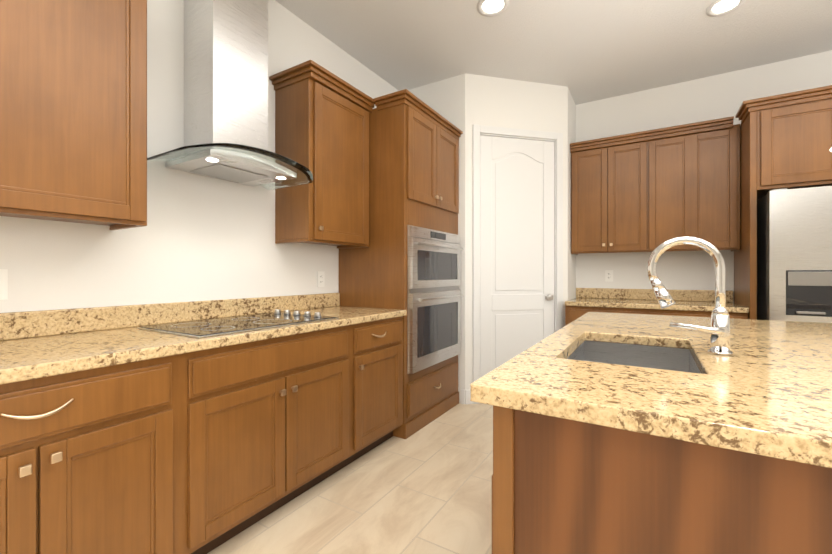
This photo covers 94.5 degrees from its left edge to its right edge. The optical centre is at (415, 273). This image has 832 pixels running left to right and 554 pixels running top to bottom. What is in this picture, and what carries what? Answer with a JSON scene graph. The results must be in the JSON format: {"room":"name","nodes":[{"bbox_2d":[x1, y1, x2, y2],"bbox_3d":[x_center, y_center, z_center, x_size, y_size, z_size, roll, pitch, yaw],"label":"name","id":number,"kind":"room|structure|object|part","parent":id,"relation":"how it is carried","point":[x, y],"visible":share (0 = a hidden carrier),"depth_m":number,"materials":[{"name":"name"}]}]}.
{"room":"kitchen","nodes":[
{"label":"kitchen","id":0,"kind":"room"},
{"bbox_2d":[0,0,398,312],"bbox_3d":[-1.790,-0.315,1.237,0.120,2.970,8.770,0,0,31],"label":"wall","id":1,"kind":"structure","parent":0,"point":[200,238],"depth_m":2.01,"materials":[{"name":"white paint"}]},
{"bbox_2d":[0,269,7,299],"bbox_3d":[-1.586,0.040,1.446,0.008,0.116,0.072,0,0,31],"label":"electrical outlet","id":2,"kind":"object","parent":1,"relation":"attached to","point":[3,284],"visible":1,"depth_m":1.47,"materials":[{"name":"white plastic"}]},
{"bbox_2d":[0,0,146,229],"bbox_3d":[-1.469,-0.740,1.281,0.381,1.080,1.012,0,0,31],"label":"upper cabinet","id":3,"kind":"object","parent":1,"relation":"attached to","point":[73,110],"visible":1,"depth_m":1.40,"materials":[{"name":"brown wood"}]},
{"bbox_2d":[147,0,312,189],"bbox_3d":[-0.933,-1.168,2.044,0.498,1.260,0.742,0,0,31],"label":"range hood","id":4,"kind":"object","parent":1,"relation":"attached to","point":[225,71],"depth_m":1.99,"materials":[{"name":"silver metal"}]},
{"bbox_3d":[-0.933,-0.574,2.044,0.498,0.068,0.742,0,0,31],"label":"glass range hood","id":5,"kind":"part","parent":4,"relation":"part of","materials":[{"name":"clear glass"}]},
{"bbox_2d":[317,271,324,286],"bbox_3d":[-0.711,0.040,2.881,0.008,0.116,0.072,0,0,31],"label":"electrical outlet","id":6,"kind":"object","parent":1,"relation":"attached to","point":[320,278],"visible":1,"depth_m":2.88,"materials":[{"name":"white plastic"}]},
{"bbox_2d":[269,60,374,248],"bbox_3d":[-0.621,-0.740,2.671,0.381,1.080,0.648,0,0,31],"label":"upper cabinet","id":7,"kind":"object","parent":1,"relation":"attached to","point":[321,124],"visible":0.98,"depth_m":2.49,"materials":[{"name":"brown wood"}]},
{"bbox_2d":[207,403,492,553],"bbox_3d":[0.877,1.220,-0.460,6.600,0.100,9.050,0,0,31],"label":"floor","id":8,"kind":"structure","parent":0,"point":[426,489],"depth_m":1.95,"materials":[{"name":"tile"}]},
{"bbox_2d":[0,353,187,553],"bbox_3d":[-1.336,0.733,1.252,0.636,0.876,0.776,0,0,31],"label":"base cabinet","id":9,"kind":"object","parent":8,"relation":"on","point":[93,461],"depth_m":1.21,"materials":[{"name":"brown wood"}]},
{"bbox_2d":[0,293,406,384],"bbox_3d":[-1.109,0.221,1.611,0.650,0.145,2.958,0,0,31],"label":"countertop","id":10,"kind":"structure","parent":9,"relation":"on","point":[39,344],"depth_m":1.58,"materials":[{"name":"stone"}]},
{"bbox_2d":[137,309,337,337],"bbox_3d":[-0.861,0.234,1.976,0.505,0.035,0.790,0,0,31],"label":"cooktop","id":11,"kind":"object","parent":10,"relation":"in","point":[216,327],"visible":1,"depth_m":1.86,"materials":[{"name":"black glass"}]},
{"bbox_2d":[188,324,355,553],"bbox_3d":[-0.886,0.732,1.988,0.636,0.876,0.950,0,0,31],"label":"base cabinet","id":12,"kind":"object","parent":8,"relation":"on","point":[203,451],"depth_m":1.73,"materials":[{"name":"brown wood"}]},
{"bbox_2d":[356,316,402,458],"bbox_3d":[-0.492,0.732,2.635,0.636,0.876,0.566,0,0,31],"label":"base cabinet","id":13,"kind":"object","parent":8,"relation":"on","point":[379,343],"depth_m":2.46,"materials":[{"name":"brown wood"}]},
{"bbox_2d":[339,89,462,438],"bbox_3d":[-0.105,-0.055,3.232,0.674,2.450,0.940,0,0,31],"label":"oven cabinet","id":14,"kind":"object","parent":8,"relation":"on","point":[413,160],"visible":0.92,"depth_m":2.86,"materials":[{"name":"brown wood"}]},
{"bbox_2d":[407,225,462,373],"bbox_3d":[-0.056,0.183,3.229,0.664,1.066,0.822,0,0,31],"label":"double wall oven","id":15,"kind":"object","parent":14,"relation":"in","point":[434,295],"visible":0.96,"depth_m":2.98,"materials":[{"name":"silver metal"}]},
{"bbox_2d":[565,306,648,325],"bbox_3d":[1.818,0.732,3.657,0.652,0.876,0.636,0,0,31],"label":"base cabinet","id":16,"kind":"object","parent":8,"relation":"on","point":[572,313],"depth_m":3.46,"materials":[{"name":"brown wood"}]},
{"bbox_2d":[492,405,831,553],"bbox_3d":[1.205,0.733,1.383,1.279,0.875,1.912,0,0,31],"label":"kitchen island","id":17,"kind":"object","parent":8,"relation":"on","point":[563,486],"visible":0.52,"depth_m":0.75,"materials":[{"name":"brown wood"}]},
{"bbox_2d":[470,312,831,467],"bbox_3d":[1.326,0.273,1.316,1.603,0.040,1.990,0,0,31],"label":"island countertop","id":18,"kind":"structure","parent":17,"relation":"on","point":[765,389],"depth_m":0.87,"materials":[{"name":"stone"}]},
{"bbox_2d":[567,341,700,372],"bbox_3d":[0.739,0.401,1.328,0.428,0.214,0.668,0,0,31],"label":"sink","id":19,"kind":"object","parent":18,"relation":"in","point":[673,359],"visible":0.04,"depth_m":1.58,"materials":[{"name":"silver metal"}]},
{"bbox_2d":[647,236,732,354],"bbox_3d":[0.881,0.064,1.245,0.230,0.376,0.106,0,0,31],"label":"faucet","id":20,"kind":"object","parent":18,"relation":"on","point":[718,330],"visible":1,"depth_m":1.22,"materials":[{"name":"silver metal"}]},
{"bbox_2d":[649,309,747,318],"bbox_3d":[2.375,0.732,3.317,0.652,0.876,0.636,0,0,31],"label":"base cabinet","id":21,"kind":"object","parent":8,"relation":"on","point":[651,311],"depth_m":3.07,"materials":[{"name":"brown wood"}]},
{"bbox_2d":[565,288,748,312],"bbox_3d":[2.093,0.220,3.481,1.304,0.145,0.650,0,0,31],"label":"countertop","id":22,"kind":"structure","parent":21,"relation":"on","point":[694,300],"depth_m":3.52,"materials":[{"name":"stone"}]},
{"bbox_2d":[734,85,831,319],"bbox_3d":[3.067,-0.055,2.860,1.090,2.450,0.695,0,0,31],"label":"upper cabinet","id":23,"kind":"object","parent":8,"relation":"on","point":[785,140],"visible":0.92,"depth_m":2.79,"materials":[{"name":"brown wood"}]},
{"bbox_2d":[757,186,831,322],"bbox_3d":[3.036,0.281,2.781,0.858,1.755,0.807,0,0,31],"label":"refrigerator","id":24,"kind":"object","parent":8,"relation":"on","point":[794,254],"visible":0.58,"depth_m":2.64,"materials":[{"name":"silver metal"}]},
{"bbox_2d":[408,74,464,402],"bbox_3d":[0.173,-0.315,3.677,0.690,2.970,0.100,0,0,31],"label":"wall","id":25,"kind":"structure","parent":0,"point":[445,98],"depth_m":3.48,"materials":[{"name":"white paint"}]},
{"bbox_2d":[465,73,567,389],"bbox_3d":[0.938,-0.315,3.626,1.046,2.970,0.100,0,0,-14],"label":"wall","id":26,"kind":"structure","parent":0,"point":[505,103],"depth_m":3.54,"materials":[{"name":"white paint"}]},
{"bbox_2d":[461,389,472,403],"bbox_3d":[0.934,1.105,3.578,0.783,0.130,0.752,0,0,31],"label":"baseboard","id":27,"kind":"structure","parent":26,"relation":"attached to","point":[465,396],"depth_m":3.45,"materials":[{"name":"white wood"}]},
{"bbox_2d":[480,135,553,377],"bbox_3d":[0.949,-0.052,3.599,0.575,2.419,0.578,0,0,31],"label":"pantry door","id":28,"kind":"structure","parent":26,"relation":"in","point":[516,247],"depth_m":3.58,"materials":[{"name":"white wood"}]},
{"bbox_2d":[473,125,562,403],"bbox_3d":[0.945,-0.086,3.619,0.914,2.512,0.115,0,0,-14],"label":"door frame","id":29,"kind":"structure","parent":26,"relation":"attached to","point":[554,137],"depth_m":3.56,"materials":[{"name":"white wood"}]},
{"bbox_2d":[275,0,831,104],"bbox_3d":[0.877,-1.850,-0.460,6.600,0.100,9.050,0,0,31],"label":"ceiling","id":30,"kind":"structure","parent":0,"point":[585,51],"depth_m":2.94,"materials":[{"name":"white paint"}]},
{"bbox_2d":[477,0,508,16],"bbox_3d":[0.515,-1.794,2.577,0.210,0.009,0.210,0,0,31],"label":"recessed light","id":31,"kind":"object","parent":30,"relation":"in","point":[489,8],"visible":1,"depth_m":2.59,"materials":[{"name":"white"}]},
{"bbox_2d":[706,0,745,16],"bbox_3d":[2.073,-1.794,2.576,0.210,0.009,0.210,0,0,31],"label":"recessed light","id":32,"kind":"object","parent":30,"relation":"in","point":[719,8],"visible":1,"depth_m":2.59,"materials":[{"name":"white"}]},
{"bbox_2d":[568,89,575,299],"bbox_3d":[1.538,-0.315,3.927,0.100,2.970,0.470,0,0,31],"label":"wall","id":33,"kind":"structure","parent":0,"point":[571,257],"depth_m":3.83,"materials":[{"name":"white paint"}]},
{"bbox_2d":[576,50,831,302],"bbox_3d":[3.160,-0.315,3.283,6.200,2.970,0.120,0,0,31],"label":"wall","id":34,"kind":"structure","parent":0,"point":[723,95],"depth_m":3.63,"materials":[{"name":"white paint"}]},
{"bbox_2d":[605,270,612,281],"bbox_3d":[1.974,0.020,3.931,0.072,0.116,0.008,0,0,31],"label":"electrical outlet","id":35,"kind":"object","parent":34,"relation":"attached to","point":[608,275],"visible":1,"depth_m":3.93,"materials":[{"name":"white plastic"}]},
{"bbox_2d":[570,132,657,254],"bbox_3d":[1.923,-0.739,3.770,0.714,1.038,0.335,0,0,31],"label":"upper cabinet","id":36,"kind":"object","parent":34,"relation":"attached to","point":[648,191],"depth_m":3.61,"materials":[{"name":"brown wood"}]},
{"bbox_2d":[658,120,739,250],"bbox_3d":[2.430,-0.739,3.461,0.708,1.038,0.335,0,0,31],"label":"upper cabinet","id":37,"kind":"object","parent":34,"relation":"attached to","point":[699,164],"depth_m":3.28,"materials":[{"name":"brown wood"}]}
]}

